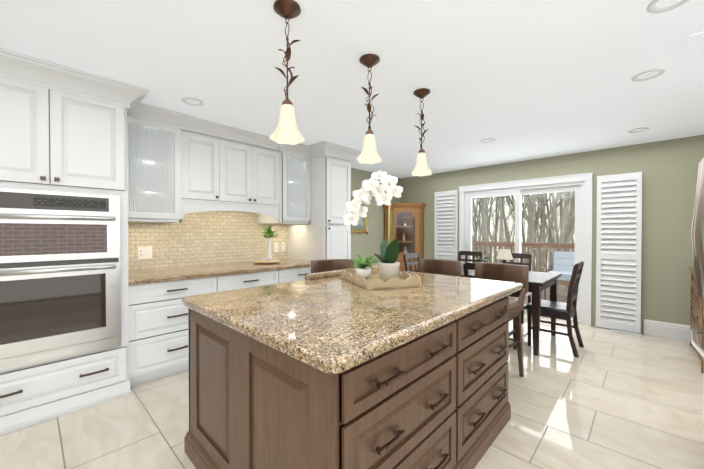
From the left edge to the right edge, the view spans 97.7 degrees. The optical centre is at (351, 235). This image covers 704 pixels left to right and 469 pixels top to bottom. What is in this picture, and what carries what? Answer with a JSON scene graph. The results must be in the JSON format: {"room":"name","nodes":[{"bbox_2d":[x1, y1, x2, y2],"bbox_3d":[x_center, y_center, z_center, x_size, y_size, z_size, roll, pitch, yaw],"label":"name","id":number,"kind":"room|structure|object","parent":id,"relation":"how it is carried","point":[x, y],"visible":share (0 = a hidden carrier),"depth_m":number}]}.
{"room":"kitchen","nodes":[
{"label":"kitchen","id":0,"kind":"room"},
{"bbox_2d":[0,314,703,468],"bbox_3d":[-0.002,1.345,2.050,5.140,0.120,8.130,1,1,44],"label":"floor","id":1,"kind":"structure","parent":0,"point":[606,399],"depth_m":2.15},
{"bbox_2d":[0,68,131,434],"bbox_3d":[-2.397,0.110,2.423,0.890,2.340,0.882,1,1,44],"label":"tall cabinet","id":2,"kind":"object","parent":1,"relation":"on","point":[102,179],"depth_m":2.17},
{"bbox_2d":[120,84,223,386],"bbox_3d":[-1.842,0.055,3.005,0.890,2.436,0.728,1,1,44],"label":"tall cabinet","id":3,"kind":"object","parent":1,"relation":"on","point":[178,158],"depth_m":2.95},
{"bbox_2d":[137,246,151,259],"bbox_3d":[-2.197,0.183,3.265,0.009,0.135,0.135,1,1,44],"label":"outlet","id":4,"kind":"object","parent":3,"relation":"attached to","point":[144,252],"visible":1,"depth_m":3.26},
{"bbox_2d":[220,124,283,290],"bbox_3d":[-1.349,0.050,3.521,0.890,2.436,0.700,1,1,44],"label":"tall cabinet","id":5,"kind":"object","parent":1,"relation":"on","point":[253,162],"depth_m":3.66},
{"bbox_2d":[284,141,327,281],"bbox_3d":[-0.870,0.044,4.023,0.890,2.436,0.688,1,1,44],"label":"tall cabinet","id":6,"kind":"object","parent":1,"relation":"on","point":[305,166],"depth_m":4.07},
{"bbox_2d":[253,226,279,263],"bbox_3d":[-1.089,0.101,3.936,0.432,0.484,0.393,1,1,44],"label":"potted plant","id":7,"kind":"object","parent":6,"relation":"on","point":[268,258],"visible":1,"depth_m":3.96},
{"bbox_2d":[274,243,277,251],"bbox_3d":[-1.088,0.170,4.428,0.008,0.135,0.070,1,1,44],"label":"outlet","id":8,"kind":"object","parent":6,"relation":"attached to","point":[275,247],"visible":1,"depth_m":4.42},
{"bbox_2d":[281,242,284,250],"bbox_3d":[-1.005,0.164,4.511,0.012,0.135,0.065,1,1,44],"label":"light switch","id":9,"kind":"object","parent":6,"relation":"attached to","point":[282,246],"visible":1,"depth_m":4.50},
{"bbox_2d":[310,259,354,272],"bbox_3d":[-0.156,0.771,3.244,0.490,1.000,0.531,0,1,-18],"label":"bar stool","id":10,"kind":"object","parent":1,"relation":"on","point":[325,265],"visible":0.29,"depth_m":3.43},
{"bbox_2d":[328,152,355,258],"bbox_3d":[-0.466,0.087,4.447,0.890,2.340,0.482,1,1,44],"label":"tall cabinet","id":11,"kind":"object","parent":1,"relation":"on","point":[339,165],"depth_m":4.15},
{"bbox_2d":[184,289,520,468],"bbox_3d":[0.134,0.847,2.046,1.334,0.875,1.880,1,1,44],"label":"kitchen island","id":12,"kind":"object","parent":1,"relation":"on","point":[438,399],"depth_m":1.34},
{"bbox_2d":[181,269,522,380],"bbox_3d":[0.139,0.384,2.071,1.340,0.049,1.970,1,1,44],"label":"island countertop","id":13,"kind":"structure","parent":12,"relation":"on","point":[326,326],"depth_m":1.48},
{"bbox_2d":[340,267,422,289],"bbox_3d":[0.199,0.319,2.379,0.420,0.073,0.620,0,1,-19],"label":"tray","id":14,"kind":"object","parent":13,"relation":"on","point":[373,281],"visible":0.83,"depth_m":2.13},
{"bbox_2d":[349,253,379,278],"bbox_3d":[0.093,0.241,2.498,0.288,0.198,0.350,1,1,44],"label":"potted plant","id":15,"kind":"object","parent":14,"relation":"on","point":[362,270],"visible":1,"depth_m":2.44},
{"bbox_2d":[343,170,402,281],"bbox_3d":[0.171,-0.071,2.279,0.407,0.829,0.297,1,1,44],"label":"orchid plant","id":16,"kind":"object","parent":14,"relation":"on","point":[388,265],"visible":1,"depth_m":2.25},
{"bbox_2d":[383,203,425,271],"bbox_3d":[1.032,0.304,6.073,0.614,1.870,0.614,1,1,44],"label":"tall cabinet","id":17,"kind":"object","parent":1,"relation":"on","point":[407,226],"visible":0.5,"depth_m":6.02},
{"bbox_2d":[403,253,419,270],"bbox_3d":[1.102,0.767,4.688,0.504,0.975,0.450,1,1,44],"label":"dining chair","id":18,"kind":"object","parent":1,"relation":"on","point":[409,256],"visible":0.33,"depth_m":4.77},
{"bbox_2d":[418,259,460,275],"bbox_3d":[0.827,0.771,3.245,0.490,1.000,0.531,1,1,44],"label":"bar stool","id":19,"kind":"object","parent":1,"relation":"on","point":[443,267],"visible":0.35,"depth_m":3.40},
{"bbox_2d":[458,251,482,262],"bbox_3d":[1.906,0.762,5.188,0.450,0.975,0.504,1,1,44],"label":"dining chair","id":20,"kind":"object","parent":1,"relation":"on","point":[472,253],"visible":0.33,"depth_m":5.33},
{"bbox_2d":[414,266,561,355],"bbox_3d":[1.751,0.871,4.070,1.540,0.782,1.000,1,1,44],"label":"dining table","id":21,"kind":"object","parent":1,"relation":"on","point":[538,282],"visible":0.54,"depth_m":3.28},
{"bbox_2d":[475,256,490,262],"bbox_3d":[1.790,0.375,4.180,0.225,0.207,0.225,0,1,-1],"label":"plant","id":22,"kind":"object","parent":21,"relation":"on","point":[489,259],"depth_m":4.14},
{"bbox_2d":[496,249,512,263],"bbox_3d":[2.006,0.329,4.042,0.199,0.300,0.199,0,1,29],"label":"table lamp","id":23,"kind":"object","parent":21,"relation":"on","point":[504,255],"depth_m":3.98},
{"bbox_2d":[463,262,516,349],"bbox_3d":[1.542,0.782,3.416,0.450,0.975,0.504,1,1,44],"label":"dining chair","id":24,"kind":"object","parent":1,"relation":"on","point":[467,266],"visible":0.1,"depth_m":3.37},
{"bbox_2d":[474,262,528,376],"bbox_3d":[1.293,0.776,2.856,0.531,1.000,0.490,-1,1,-40],"label":"bar stool","id":25,"kind":"object","parent":1,"relation":"on","point":[504,272],"visible":0.52,"depth_m":2.82},
{"bbox_2d":[502,253,532,323],"bbox_3d":[2.442,0.768,4.677,0.450,0.975,0.504,1,1,44],"label":"dining chair","id":26,"kind":"object","parent":1,"relation":"on","point":[521,256],"visible":0.17,"depth_m":4.69},
{"bbox_2d":[524,261,583,356],"bbox_3d":[2.320,0.781,3.526,0.504,0.975,0.450,1,1,44],"label":"dining chair","id":27,"kind":"object","parent":1,"relation":"on","point":[567,311],"visible":0.9,"depth_m":3.40},
{"bbox_2d":[609,329,642,336],"bbox_3d":[3.535,1.257,3.975,0.320,0.010,0.100,1,1,44],"label":"floor vent","id":28,"kind":"object","parent":1,"relation":"in","point":[627,333],"visible":1,"depth_m":3.95},
{"bbox_2d":[689,267,703,373],"bbox_3d":[3.811,0.824,2.988,0.665,0.900,1.020,1,1,44],"label":"pine dresser","id":29,"kind":"object","parent":1,"relation":"on","point":[697,314],"visible":0.67,"depth_m":3.18},
{"bbox_2d":[690,158,703,432],"bbox_3d":[2.121,0.408,1.348,0.854,1.770,0.920,1,1,44],"label":"refrigerator","id":30,"kind":"object","parent":1,"relation":"on","point":[696,235],"visible":1,"depth_m":1.58},
{"bbox_2d":[0,0,703,177],"bbox_3d":[-0.002,-1.205,2.021,5.140,0.100,8.130,1,1,44],"label":"ceiling","id":31,"kind":"structure","parent":0,"point":[520,80],"depth_m":2.09},
{"bbox_2d":[181,97,203,105],"bbox_3d":[-1.378,-1.172,2.665,0.176,0.040,0.176,1,1,44],"label":"recessed light","id":32,"kind":"object","parent":31,"relation":"in","point":[183,100],"visible":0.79,"depth_m":2.66},
{"bbox_2d":[269,0,304,144],"bbox_3d":[-0.327,-0.816,1.555,0.178,0.664,0.161,1,1,44],"label":"pendant light","id":33,"kind":"object","parent":31,"relation":"hanging from","point":[286,131],"visible":1,"depth_m":1.53},
{"bbox_2d":[357,54,381,163],"bbox_3d":[0.115,-0.821,2.018,0.178,0.664,0.161,1,1,44],"label":"pendant light","id":34,"kind":"object","parent":31,"relation":"hanging from","point":[369,154],"visible":1,"depth_m":1.99},
{"bbox_2d":[411,88,431,175],"bbox_3d":[0.564,-0.826,2.488,0.178,0.664,0.161,1,1,44],"label":"pendant light","id":35,"kind":"object","parent":31,"relation":"hanging from","point":[421,168],"visible":1,"depth_m":2.46},
{"bbox_2d":[480,138,495,142],"bbox_3d":[1.679,-1.185,3.798,0.176,0.040,0.176,1,1,44],"label":"recessed light","id":36,"kind":"object","parent":31,"relation":"in","point":[492,139],"visible":0.69,"depth_m":3.78},
{"bbox_2d":[628,127,648,132],"bbox_3d":[3.173,-1.181,3.408,0.176,0.040,0.176,1,1,44],"label":"recessed light","id":37,"kind":"object","parent":31,"relation":"in","point":[644,128],"visible":0.6,"depth_m":3.40},
{"bbox_2d":[632,69,664,81],"bbox_3d":[2.133,-1.167,2.217,0.176,0.040,0.176,1,1,44],"label":"recessed light","id":38,"kind":"object","parent":31,"relation":"in","point":[660,73],"visible":0.71,"depth_m":2.21},
{"bbox_2d":[647,0,689,12],"bbox_3d":[1.556,-1.159,1.496,0.176,0.040,0.176,1,1,44],"label":"recessed light","id":39,"kind":"object","parent":31,"relation":"in","point":[652,8],"visible":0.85,"depth_m":1.54},
{"bbox_2d":[685,31,703,57],"bbox_3d":[2.104,-1.147,1.817,0.170,0.010,0.300,1,1,44],"label":"ceiling vent","id":40,"kind":"object","parent":31,"relation":"in","point":[695,45],"visible":1,"depth_m":1.84},
{"bbox_2d":[351,168,399,267],"bbox_3d":[-1.782,0.046,3.734,0.220,2.440,8.130,1,1,44],"label":"wall","id":41,"kind":"structure","parent":0,"point":[363,245],"depth_m":5.79},
{"bbox_2d":[351,198,368,234],"bbox_3d":[0.131,-0.345,5.540,0.065,0.664,0.530,1,1,44],"label":"framed picture","id":42,"kind":"object","parent":41,"relation":"attached to","point":[361,227],"visible":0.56,"depth_m":5.60},
{"bbox_2d":[400,135,703,333],"bbox_3d":[2.843,0.033,4.857,4.920,2.440,0.120,1,1,44],"label":"wall","id":43,"kind":"structure","parent":0,"point":[668,169],"depth_m":3.89},
{"bbox_2d":[434,190,457,260],"bbox_3d":[1.751,0.201,5.757,0.450,2.060,0.080,1,1,44],"label":"shutter","id":44,"kind":"object","parent":43,"relation":"attached to","point":[445,225],"visible":0.73,"depth_m":5.75},
{"bbox_2d":[459,172,592,325],"bbox_3d":[2.680,0.185,4.979,1.930,2.133,0.141,1,1,44],"label":"sliding door","id":45,"kind":"structure","parent":43,"relation":"attached to","point":[582,188],"depth_m":4.65},
{"bbox_2d":[596,171,641,333],"bbox_3d":[3.520,0.220,4.070,0.450,2.060,0.080,1,1,44],"label":"shutter","id":46,"kind":"object","parent":43,"relation":"attached to","point":[618,251],"visible":1,"depth_m":4.06},
{"bbox_2d":[644,319,689,341],"bbox_3d":[4.098,1.170,3.576,1.021,0.195,0.016,1,1,44],"label":"baseboard","id":47,"kind":"structure","parent":43,"relation":"attached to","point":[674,331],"depth_m":3.77},
{"label":"outside","id":48,"kind":"structure","parent":0,"visible":0},
{"bbox_2d":[472,241,574,304],"bbox_3d":[4.373,0.876,5.942,6.750,1.350,3.530,1,1,44],"label":"deck","id":49,"kind":"object","parent":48,"point":[548,245],"depth_m":7.83},
{"bbox_2d":[544,249,574,299],"bbox_3d":[4.352,0.790,6.245,0.624,1.009,0.708,1,1,44],"label":"patio chair","id":50,"kind":"object","parent":49,"relation":"on","point":[558,268],"depth_m":5.98},
{"bbox_2d":[472,192,574,268],"bbox_3d":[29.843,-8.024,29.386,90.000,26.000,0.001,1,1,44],"label":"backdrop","id":51,"kind":"structure","parent":48,"point":[510,220],"depth_m":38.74},
{"bbox_3d":[24.734,4.135,24.169,70.000,0.200,50.800,1,1,44],"label":"ground","id":52,"kind":"structure","parent":48,"visible":0},
{"bbox_2d":[472,191,574,287],"bbox_3d":[11.517,-10.446,20.769,28.350,29.084,41.019,1,1,44],"label":"trees","id":53,"kind":"object","parent":52,"relation":"on","point":[551,224],"depth_m":18.23}
]}

